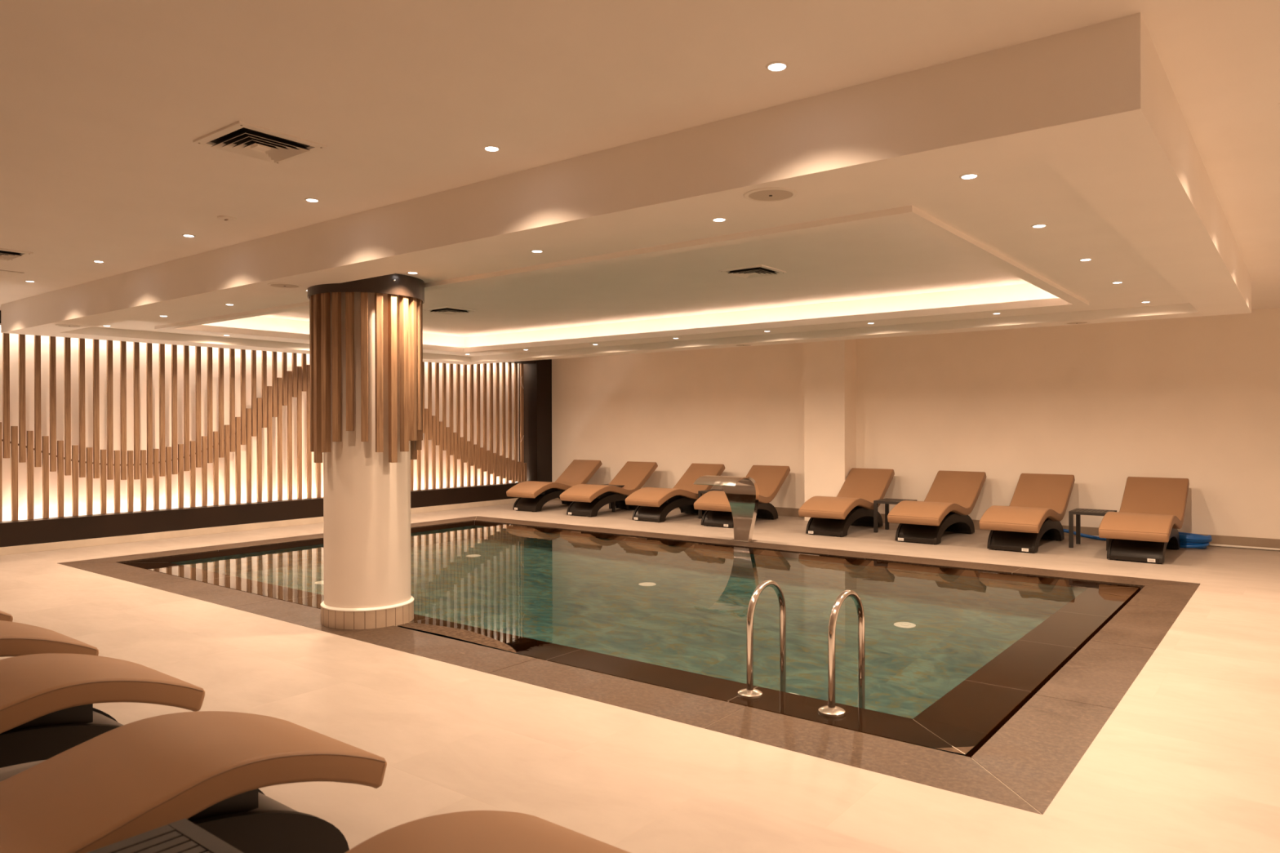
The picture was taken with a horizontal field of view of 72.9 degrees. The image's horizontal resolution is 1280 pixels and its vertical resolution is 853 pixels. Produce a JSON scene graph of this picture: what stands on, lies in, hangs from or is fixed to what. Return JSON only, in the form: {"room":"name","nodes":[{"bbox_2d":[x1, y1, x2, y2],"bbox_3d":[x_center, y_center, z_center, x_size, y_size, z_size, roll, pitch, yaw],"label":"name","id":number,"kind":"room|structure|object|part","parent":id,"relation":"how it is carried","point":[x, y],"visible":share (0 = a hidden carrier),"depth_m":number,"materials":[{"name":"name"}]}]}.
{"room":"indoor swimming pool","nodes":[
{"label":"indoor swimming pool","id":0,"kind":"room"},
{"bbox_2d":[0,324,519,521],"bbox_3d":[-6.640,0.090,11.186,0.100,2.793,14.950,0,0,38],"label":"wall","id":1,"kind":"structure","parent":0,"point":[14,338],"depth_m":11.54,"materials":[{"name":"white"}]},
{"bbox_2d":[0,0,1279,337],"bbox_3d":[-0.577,-1.359,6.481,15.450,0.100,14.950,0,0,38],"label":"ceiling","id":2,"kind":"structure","parent":0,"point":[104,104],"depth_m":3.51,"materials":[{"name":"paint"}]},
{"bbox_2d":[0,269,23,278],"bbox_3d":[-5.499,-1.296,7.271,0.433,0.006,0.433,0,0,38],"label":"ceiling speaker","id":3,"kind":"object","parent":2,"relation":"attached to","point":[3,273],"visible":1,"depth_m":7.34,"materials":[{"name":"beige"}]},
{"bbox_2d":[0,248,33,260],"bbox_3d":[-4.817,-1.285,6.423,0.414,0.028,0.414,0,0,38],"label":"ceiling vent","id":4,"kind":"object","parent":2,"relation":"in","point":[5,254],"visible":1,"depth_m":6.44,"materials":[{"name":"white metal"}]},
{"bbox_2d":[92,260,104,262],"bbox_3d":[-4.258,-1.299,6.810,0.083,0.012,0.083,0,0,38],"label":"recessed light","id":5,"kind":"object","parent":2,"relation":"in","point":[98,261],"visible":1,"depth_m":6.79,"materials":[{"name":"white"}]},
{"bbox_2d":[182,234,195,236],"bbox_3d":[-3.070,-1.299,5.889,0.083,0.012,0.083,0,0,38],"label":"recessed light","id":6,"kind":"object","parent":2,"relation":"in","point":[184,235],"visible":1,"depth_m":5.87,"materials":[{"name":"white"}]},
{"bbox_2d":[217,215,236,221],"bbox_3d":[-2.574,-1.293,5.395,0.110,0.018,0.110,0,0,38],"label":"smoke detector","id":7,"kind":"object","parent":2,"relation":"attached to","point":[225,218],"visible":1,"depth_m":5.37,"materials":[{"name":"white plastic"}]},
{"bbox_2d":[193,120,327,164],"bbox_3d":[-1.737,-1.286,3.966,0.414,0.028,0.414,0,0,38],"label":"ceiling vent","id":8,"kind":"object","parent":2,"relation":"in","point":[239,137],"visible":1,"depth_m":3.93,"materials":[{"name":"white metal"}]},
{"bbox_2d":[304,197,319,202],"bbox_3d":[-1.881,-1.300,4.968,0.083,0.012,0.083,0,0,38],"label":"recessed light","id":9,"kind":"object","parent":2,"relation":"in","point":[308,199],"visible":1,"depth_m":4.96,"materials":[{"name":"white glass"}]},
{"bbox_2d":[422,306,475,314],"bbox_3d":[-2.146,-1.301,9.750,0.414,0.028,0.414,0,0,38],"label":"ceiling vent","id":10,"kind":"object","parent":2,"relation":"in","point":[446,310],"visible":1,"depth_m":9.68,"materials":[{"name":"white metal"}]},
{"bbox_2d":[483,145,500,151],"bbox_3d":[-0.693,-1.300,4.048,0.083,0.012,0.083,0,0,38],"label":"recessed light","id":11,"kind":"object","parent":2,"relation":"in","point":[488,148],"visible":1,"depth_m":4.04,"materials":[{"name":"white glass"}]},
{"bbox_2d":[154,205,1088,354],"bbox_3d":[-0.627,-1.196,8.509,8.432,0.258,4.372,0,0,38],"label":"ceiling recess","id":12,"kind":"structure","parent":2,"relation":"attached to","point":[1041,293],"depth_m":8.68,"materials":[{"name":"paint"}]},
{"bbox_2d":[0,12,1251,364],"bbox_3d":[-0.640,-1.168,8.523,10.604,0.314,6.448,0,0,38],"label":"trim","id":13,"kind":"structure","parent":2,"relation":"attached to","point":[1083,133],"depth_m":4.29,"materials":[{"name":"paint"}]},
{"bbox_2d":[55,324,83,327],"bbox_3d":[-5.642,-0.995,8.559,0.228,0.008,0.228,0,0,38],"label":"ceiling speaker","id":14,"kind":"object","parent":13,"relation":"attached to","point":[58,325],"visible":1,"depth_m":8.56,"materials":[{"name":"white"}]},
{"bbox_2d":[57,324,79,326],"bbox_3d":[-5.642,-0.995,8.559,0.189,0.002,0.189,0,0,41],"label":"grille","id":15,"kind":"object","parent":14,"relation":"attached to","point":[58,325],"depth_m":8.54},
{"bbox_2d":[266,282,302,288],"bbox_3d":[-2.512,-0.997,6.122,0.228,0.008,0.228,0,0,38],"label":"ceiling speaker","id":16,"kind":"object","parent":13,"relation":"attached to","point":[280,285],"visible":1,"depth_m":6.10,"materials":[{"name":"white"}]},
{"bbox_2d":[271,284,298,287],"bbox_3d":[-2.512,-0.996,6.122,0.189,0.002,0.189,0,0,-30],"label":"grille","id":17,"kind":"object","parent":16,"relation":"attached to","point":[272,285],"depth_m":6.11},
{"bbox_2d":[406,271,418,274],"bbox_3d":[-1.606,-1.087,6.119,0.083,0.012,0.083,0,0,38],"label":"recessed light","id":18,"kind":"object","parent":13,"relation":"attached to","point":[409,272],"visible":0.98,"depth_m":6.10,"materials":[{"name":"white"}]},
{"bbox_2d":[530,249,543,253],"bbox_3d":[-0.638,-1.088,5.369,0.083,0.012,0.083,0,0,38],"label":"recessed light","id":19,"kind":"object","parent":13,"relation":"attached to","point":[531,251],"visible":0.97,"depth_m":5.35,"materials":[{"name":"white"}]},
{"bbox_2d":[532,358,546,359],"bbox_3d":[-1.517,-1.018,13.072,0.228,0.008,0.228,0,0,38],"label":"ceiling speaker","id":20,"kind":"object","parent":13,"relation":"attached to","point":[532,358],"visible":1,"depth_m":13.02,"materials":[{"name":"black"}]},
{"bbox_2d":[711,217,727,222],"bbox_3d":[0.417,-1.088,4.551,0.083,0.012,0.083,0,0,38],"label":"recessed light","id":21,"kind":"object","parent":13,"relation":"attached to","point":[717,219],"visible":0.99,"depth_m":4.53,"materials":[{"name":"white glass"}]},
{"bbox_2d":[734,344,752,346],"bbox_3d":[1.301,-1.019,10.877,0.228,0.008,0.228,0,0,38],"label":"ceiling speaker","id":22,"kind":"object","parent":13,"relation":"attached to","point":[735,344],"visible":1,"depth_m":10.85},
{"bbox_2d":[743,186,797,202],"bbox_3d":[0.563,-0.998,3.733,0.228,0.008,0.228,0,0,38],"label":"ceiling speaker","id":23,"kind":"object","parent":13,"relation":"attached to","point":[771,194],"visible":1,"depth_m":3.72,"materials":[{"name":"white plastic"}]},
{"bbox_2d":[748,189,792,200],"bbox_3d":[0.563,-0.997,3.733,0.189,0.002,0.189,0,0,35],"label":"grille","id":24,"kind":"object","parent":23,"relation":"attached to","point":[754,194],"depth_m":3.72,"materials":[{"name":"white metal"}]},
{"bbox_2d":[959,173,979,178],"bbox_3d":[1.432,-1.089,3.765,0.083,0.012,0.083,0,0,38],"label":"recessed light","id":25,"kind":"object","parent":13,"relation":"attached to","point":[968,175],"visible":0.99,"depth_m":3.75,"materials":[{"name":"white glass"}]},
{"bbox_2d":[1031,223,1047,227],"bbox_3d":[2.174,-1.093,4.715,0.083,0.012,0.083,0,0,38],"label":"recessed light","id":26,"kind":"object","parent":13,"relation":"attached to","point":[1037,225],"visible":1,"depth_m":4.70,"materials":[{"name":"white glass"}]},
{"bbox_2d":[1064,321,1089,324],"bbox_3d":[4.308,-1.021,8.535,0.228,0.008,0.228,0,0,38],"label":"ceiling speaker","id":27,"kind":"object","parent":13,"relation":"attached to","point":[1069,322],"visible":1,"depth_m":8.51},
{"bbox_2d":[1066,322,1086,324],"bbox_3d":[4.308,-1.020,8.535,0.189,0.002,0.189,0,0,41],"label":"grille","id":28,"kind":"object","parent":27,"relation":"attached to","point":[1066,322],"depth_m":8.52,"materials":[{"name":"white"}]},
{"bbox_2d":[1078,257,1092,261],"bbox_3d":[2.929,-1.098,5.690,0.083,0.012,0.083,0,0,38],"label":"recessed light","id":29,"kind":"object","parent":13,"relation":"attached to","point":[1083,259],"visible":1,"depth_m":5.68,"materials":[{"name":"white"}]},
{"bbox_2d":[718,264,786,278],"bbox_3d":[0.951,-1.302,7.315,0.414,0.028,0.414,0,0,38],"label":"ceiling vent","id":30,"kind":"object","parent":2,"relation":"in","point":[761,270],"visible":1,"depth_m":7.26,"materials":[{"name":"white metal"}]},
{"bbox_3d":[0.951,-1.310,7.315,0.414,0.012,0.414,0,0,38],"label":"frame","id":31,"kind":"part","parent":30,"relation":"part of","materials":[{"name":"white metal"}]},
{"bbox_2d":[765,61,788,71],"bbox_3d":[0.495,-1.301,3.127,0.083,0.012,0.083,0,0,38],"label":"recessed light","id":32,"kind":"object","parent":2,"relation":"in","point":[775,65],"visible":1,"depth_m":3.12,"materials":[{"name":"white glass"}]},
{"bbox_2d":[0,499,1279,852],"bbox_3d":[-0.569,1.509,6.489,15.250,0.150,14.750,0,0,38],"label":"floor","id":33,"kind":"structure","parent":0,"point":[1188,760],"depth_m":4.04,"materials":[{"name":"tile"}]},
{"bbox_2d":[0,610,13,622],"bbox_3d":[-4.516,1.050,4.604,0.636,0.799,1.819,0,0,38],"label":"lounger","id":34,"kind":"object","parent":33,"relation":"on","point":[4,616],"visible":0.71,"depth_m":5.10,"materials":[{"name":"brown leather"}]},
{"bbox_2d":[0,620,98,657],"bbox_3d":[-3.527,1.049,3.839,0.636,0.799,1.819,0,0,38],"label":"lounger","id":35,"kind":"object","parent":33,"relation":"on","point":[16,639],"visible":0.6,"depth_m":4.21,"materials":[{"name":"brown leather"}]},
{"bbox_2d":[0,653,204,768],"bbox_3d":[-2.650,1.049,3.159,0.636,0.799,1.819,0,0,38],"label":"lounger","id":36,"kind":"object","parent":33,"relation":"on","point":[46,700],"visible":0.78,"depth_m":3.37,"materials":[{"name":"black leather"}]},
{"bbox_3d":[-2.398,1.279,3.092,0.030,0.313,1.400,0,0,38],"label":"panel","id":37,"kind":"part","parent":36,"relation":"part of","materials":[{"name":"black plastic"}]},
{"bbox_3d":[-2.778,1.279,3.386,0.030,0.313,1.400,0,0,38],"label":"panel","id":38,"kind":"part","parent":36,"relation":"part of","materials":[{"name":"black plastic"}]},
{"bbox_2d":[88,818,243,852],"bbox_3d":[-1.148,1.235,1.958,0.430,0.425,0.430,0,0,38],"label":"side table","id":39,"kind":"object","parent":33,"relation":"on","point":[182,836],"visible":1,"depth_m":2.13,"materials":[{"name":"grey"}]},
{"bbox_2d":[0,711,386,852],"bbox_3d":[-1.650,1.048,2.384,0.636,0.799,1.819,0,0,38],"label":"lounger","id":40,"kind":"object","parent":33,"relation":"on","point":[206,769],"visible":0.94,"depth_m":2.57,"materials":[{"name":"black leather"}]},
{"bbox_3d":[-1.399,1.279,2.317,0.030,0.313,1.400,0,0,38],"label":"panel","id":41,"kind":"part","parent":40,"relation":"part of","materials":[{"name":"black plastic"}]},
{"bbox_2d":[0,310,551,555],"bbox_3d":[-5.167,0.058,12.605,0.489,2.742,10.698,0,0,38],"label":"wall","id":42,"kind":"structure","parent":33,"relation":"on","point":[30,535],"depth_m":11.65,"materials":[{"name":"brown wood"}]},
{"bbox_3d":[-5.314,0.053,12.456,0.022,1.683,10.081,0,0,38],"label":"curved rail","id":43,"kind":"part","parent":42,"relation":"part of","materials":[{"name":"brown wood"}]},
{"bbox_3d":[-5.083,1.385,12.545,0.255,0.088,10.695,0,0,38],"label":"skirting","id":44,"kind":"part","parent":42,"relation":"part of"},
{"bbox_3d":[-2.014,-0.006,16.674,0.489,2.652,0.403,0,0,38],"label":"panel","id":45,"kind":"part","parent":42,"relation":"part of","materials":[{"name":"brown wood"}]},
{"bbox_2d":[345,810,630,852],"bbox_3d":[-0.615,1.048,1.582,0.636,0.799,1.819,0,0,38],"label":"lounger","id":46,"kind":"object","parent":33,"relation":"on","point":[471,831],"visible":1,"depth_m":2.11,"materials":[{"name":"brown leather"}]},
{"bbox_2d":[506,459,602,511],"bbox_3d":[-1.466,1.013,15.088,0.636,0.799,1.819,0,0,36],"label":"lounger","id":47,"kind":"object","parent":33,"relation":"on","point":[532,495],"visible":0.88,"depth_m":14.66,"materials":[{"name":"leather"}]},
{"bbox_3d":[-1.719,1.245,15.148,0.030,0.313,1.400,0,0,36],"label":"panel","id":48,"kind":"part","parent":47,"relation":"part of","materials":[{"name":"black plastic"}]},
{"bbox_3d":[-1.330,1.244,14.867,0.030,0.313,1.400,0,0,36],"label":"panel","id":49,"kind":"part","parent":47,"relation":"part of","materials":[{"name":"black plastic"}]},
{"bbox_2d":[559,461,657,516],"bbox_3d":[-0.486,1.013,14.291,0.636,0.799,1.819,0,0,37],"label":"lounger","id":50,"kind":"object","parent":33,"relation":"on","point":[587,500],"visible":0.94,"depth_m":13.92,"materials":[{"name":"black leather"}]},
{"bbox_3d":[-0.738,1.244,14.356,0.030,0.313,1.400,0,0,37],"label":"panel","id":51,"kind":"part","parent":50,"relation":"part of","materials":[{"name":"black plastic"}]},
{"bbox_3d":[-0.354,1.244,14.067,0.030,0.313,1.400,0,0,37],"label":"panel","id":52,"kind":"part","parent":50,"relation":"part of","materials":[{"name":"black plastic"}]},
{"bbox_2d":[603,484,630,511],"bbox_3d":[-0.471,1.199,14.584,0.430,0.425,0.430,0,0,38],"label":"side table","id":53,"kind":"object","parent":33,"relation":"on","point":[611,505],"visible":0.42,"depth_m":14.56,"materials":[{"name":"grey metal"}]},
{"bbox_3d":[-0.436,1.217,14.311,0.042,0.391,0.042,0,0,38],"label":"leg","id":54,"kind":"part","parent":53,"relation":"part of","materials":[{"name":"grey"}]},
{"bbox_2d":[57,515,1200,814],"bbox_3d":[-0.545,2.087,8.459,9.655,1.322,5.810,0,0,38],"label":"swimming pool","id":55,"kind":"object","parent":33,"relation":"in","point":[990,682],"visible":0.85,"depth_m":6.14,"materials":[{"name":"liquid"}]},
{"bbox_2d":[306,273,424,629],"bbox_3d":[-2.029,0.185,6.453,0.838,2.546,0.831,0,0,38],"label":"column","id":56,"kind":"structure","parent":55,"relation":"on","point":[366,335],"depth_m":6.17,"materials":[{"name":"paint"}]},
{"bbox_3d":[-2.029,1.383,6.459,0.662,0.150,0.662,0,0,38],"label":"tile skirting","id":57,"kind":"part","parent":56,"relation":"part of","materials":[{"name":"beige tile"}]},
{"bbox_2d":[693,475,758,542],"bbox_3d":[1.103,1.013,10.508,0.580,0.828,0.763,0,0,38],"label":"spout","id":58,"kind":"object","parent":55,"relation":"on","point":[741,493],"visible":1,"depth_m":10.66,"materials":[{"name":"silver metal"}]},
{"bbox_3d":[1.282,1.413,10.740,0.300,0.006,0.180,0,0,38],"label":"plate","id":59,"kind":"part","parent":58,"relation":"part of","materials":[{"name":"silver metal"}]},
{"bbox_2d":[737,579,786,698],"bbox_3d":[0.689,1.594,4.779,0.134,1.483,0.452,0,0,38],"label":"handrail","id":60,"kind":"object","parent":55,"relation":"attached to","point":[749,692],"visible":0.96,"depth_m":4.67,"materials":[{"name":"silver metal"}]},
{"bbox_2d":[817,589,865,717],"bbox_3d":[1.064,1.593,4.489,0.134,1.483,0.452,0,0,38],"label":"handrail","id":61,"kind":"object","parent":55,"relation":"attached to","point":[830,710],"visible":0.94,"depth_m":4.38,"materials":[{"name":"silver metal"}]},
{"bbox_2d":[625,463,725,522],"bbox_3d":[0.579,1.012,13.517,0.636,0.799,1.819,0,0,38],"label":"lounger","id":62,"kind":"object","parent":33,"relation":"on","point":[655,504],"visible":0.91,"depth_m":13.10,"materials":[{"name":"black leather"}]},
{"bbox_3d":[0.329,1.244,13.587,0.030,0.313,1.400,0,0,38],"label":"panel","id":63,"kind":"part","parent":62,"relation":"part of","materials":[{"name":"black plastic"}]},
{"bbox_3d":[0.706,1.244,13.290,0.030,0.313,1.400,0,0,38],"label":"panel","id":64,"kind":"part","parent":62,"relation":"part of","materials":[{"name":"black"}]},
{"bbox_2d":[697,488,724,519],"bbox_3d":[1.193,1.198,13.294,0.430,0.425,0.430,0,0,38],"label":"side table","id":65,"kind":"object","parent":33,"relation":"on","point":[700,492],"visible":0.31,"depth_m":13.25,"materials":[{"name":"grey"}]},
{"bbox_3d":[0.921,1.216,13.260,0.042,0.391,0.042,0,0,38],"label":"leg","id":66,"kind":"part","parent":65,"relation":"part of","materials":[{"name":"grey"}]},
{"bbox_3d":[1.193,1.003,13.294,0.430,0.035,0.430,0,0,38],"label":"frame","id":67,"kind":"part","parent":65,"relation":"part of","materials":[{"name":"grey"}]},
{"bbox_2d":[693,465,790,528],"bbox_3d":[1.540,1.012,12.815,0.636,0.799,1.819,0,0,36],"label":"lounger","id":68,"kind":"object","parent":33,"relation":"on","point":[769,479],"visible":0.66,"depth_m":12.80,"materials":[{"name":"leather"}]},
{"bbox_3d":[1.288,1.243,12.875,0.030,0.313,1.400,0,0,36],"label":"panel","id":69,"kind":"part","parent":68,"relation":"part of","materials":[{"name":"black plastic"}]},
{"bbox_3d":[1.677,1.243,12.594,0.030,0.313,1.400,0,0,36],"label":"panel","id":70,"kind":"part","parent":68,"relation":"part of","materials":[{"name":"black plastic"}]},
{"bbox_2d":[798,467,894,537],"bbox_3d":[2.850,1.011,11.826,0.636,0.799,1.819,0,0,36],"label":"lounger","id":71,"kind":"object","parent":33,"relation":"on","point":[853,504],"visible":0.94,"depth_m":11.46,"materials":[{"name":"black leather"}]},
{"bbox_3d":[2.598,1.243,11.888,0.030,0.313,1.400,0,0,36],"label":"panel","id":72,"kind":"part","parent":71,"relation":"part of","materials":[{"name":"black plastic"}]},
{"bbox_3d":[2.985,1.242,11.603,0.030,0.313,1.400,0,0,36],"label":"panel","id":73,"kind":"part","parent":71,"relation":"part of","materials":[{"name":"black plastic"}]},
{"bbox_2d":[873,498,916,533],"bbox_3d":[3.412,1.197,11.562,0.430,0.425,0.430,0,0,38],"label":"side table","id":74,"kind":"object","parent":33,"relation":"on","point":[886,501],"visible":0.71,"depth_m":11.52,"materials":[{"name":"grey"}]},
{"bbox_3d":[3.140,1.215,11.528,0.042,0.391,0.042,0,0,38],"label":"leg","id":75,"kind":"part","parent":74,"relation":"part of","materials":[{"name":"grey metal"}]},
{"bbox_3d":[3.378,1.214,11.834,0.042,0.391,0.042,0,0,38],"label":"leg","id":76,"kind":"part","parent":74,"relation":"part of","materials":[{"name":"grey metal"}]},
{"bbox_3d":[3.412,1.002,11.562,0.430,0.035,0.430,0,0,38],"label":"frame","id":77,"kind":"part","parent":74,"relation":"part of","materials":[{"name":"grey"}]},
{"bbox_2d":[887,470,986,544],"bbox_3d":[3.833,1.011,11.096,0.636,0.799,1.819,0,0,39],"label":"lounger","id":78,"kind":"object","parent":33,"relation":"on","point":[952,496],"visible":1,"depth_m":10.77,"materials":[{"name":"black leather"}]},
{"bbox_3d":[3.584,1.242,11.168,0.030,0.313,1.400,0,0,39],"label":"panel","id":79,"kind":"part","parent":78,"relation":"part of","materials":[{"name":"black plastic"}]},
{"bbox_3d":[3.959,1.242,10.868,0.030,0.313,1.400,0,0,39],"label":"panel","id":80,"kind":"part","parent":78,"relation":"part of","materials":[{"name":"black plastic"}]},
{"bbox_2d":[978,473,1075,553],"bbox_3d":[4.677,1.010,10.399,0.636,0.799,1.819,0,0,38],"label":"lounger","id":81,"kind":"object","parent":33,"relation":"on","point":[1036,509],"visible":1,"depth_m":10.03,"materials":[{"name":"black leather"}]},
{"bbox_3d":[4.427,1.242,10.470,0.030,0.313,1.400,0,0,38],"label":"panel","id":82,"kind":"part","parent":81,"relation":"part of","materials":[{"name":"black plastic"}]},
{"bbox_3d":[4.804,1.242,10.173,0.030,0.313,1.400,0,0,38],"label":"panel","id":83,"kind":"part","parent":81,"relation":"part of","materials":[{"name":"black"}]},
{"bbox_2d":[1068,508,1116,551],"bbox_3d":[5.289,1.197,10.108,0.430,0.425,0.430,0,0,38],"label":"side table","id":84,"kind":"object","parent":33,"relation":"on","point":[1078,512],"visible":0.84,"depth_m":10.06,"materials":[{"name":"grey metal"}]},
{"bbox_3d":[5.017,1.214,10.074,0.042,0.391,0.042,0,0,38],"label":"leg","id":85,"kind":"part","parent":84,"relation":"part of","materials":[{"name":"grey metal"}]},
{"bbox_3d":[5.254,1.213,10.380,0.042,0.391,0.042,0,0,38],"label":"leg","id":86,"kind":"part","parent":84,"relation":"part of","materials":[{"name":"grey metal"}]},
{"bbox_3d":[5.288,1.002,10.108,0.430,0.035,0.430,0,0,38],"label":"frame","id":87,"kind":"part","parent":84,"relation":"part of","materials":[{"name":"grey"}]},
{"bbox_3d":[5.323,1.214,9.836,0.042,0.391,0.042,0,0,38],"label":"leg","id":88,"kind":"part","parent":84,"relation":"part of","materials":[{"name":"grey metal"}]},
{"bbox_2d":[1062,528,1212,548],"bbox_3d":[5.910,1.320,10.418,1.633,0.171,0.443,0,0,38],"label":"hose","id":89,"kind":"object","parent":33,"relation":"on","point":[1187,540],"visible":0.56,"depth_m":9.90,"materials":[{"name":"blue"}]},
{"bbox_2d":[1098,476,1189,564],"bbox_3d":[5.635,1.010,9.637,0.636,0.799,1.819,0,0,38],"label":"lounger","id":90,"kind":"object","parent":33,"relation":"on","point":[1149,517],"visible":1,"depth_m":9.23,"materials":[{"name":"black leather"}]},
{"bbox_3d":[5.385,1.241,9.707,0.030,0.313,1.400,0,0,38],"label":"panel","id":91,"kind":"part","parent":90,"relation":"part of","materials":[{"name":"black plastic"}]},
{"bbox_3d":[5.762,1.241,9.410,0.030,0.313,1.400,0,0,38],"label":"panel","id":92,"kind":"part","parent":90,"relation":"part of","materials":[{"name":"black plastic"}]},
{"bbox_2d":[1080,535,1279,551],"bbox_3d":[7.535,1.387,9.495,4.920,0.025,0.025,0,0,38],"label":"pipe","id":93,"kind":"object","parent":33,"relation":"on","point":[1210,544],"visible":0.24,"depth_m":9.94,"materials":[{"name":"white"}]},
{"bbox_2d":[551,307,1279,539],"bbox_3d":[3.975,0.060,12.354,15.250,2.793,0.100,0,0,38],"label":"wall","id":94,"kind":"structure","parent":0,"point":[1197,399],"depth_m":11.64,"materials":[{"name":"paint"}]},
{"bbox_2d":[553,497,804,517],"bbox_3d":[0.500,1.342,14.988,5.590,0.132,0.022,0,0,38],"label":"baseboard","id":95,"kind":"structure","parent":94,"relation":"attached to","point":[789,512],"depth_m":13.57,"materials":[{"name":"tile"}]},
{"bbox_2d":[804,339,856,520],"bbox_3d":[2.844,0.036,12.924,0.645,2.743,0.425,0,0,38],"label":"pillar","id":96,"kind":"structure","parent":94,"relation":"attached to","point":[829,366],"depth_m":12.75,"materials":[{"name":"paint"}]},
{"bbox_2d":[880,513,1279,551],"bbox_3d":[6.597,1.339,10.264,8.545,0.132,0.022,0,0,38],"label":"baseboard","id":97,"kind":"structure","parent":94,"relation":"attached to","point":[1216,540],"depth_m":10.05,"materials":[{"name":"tile"}]}
]}

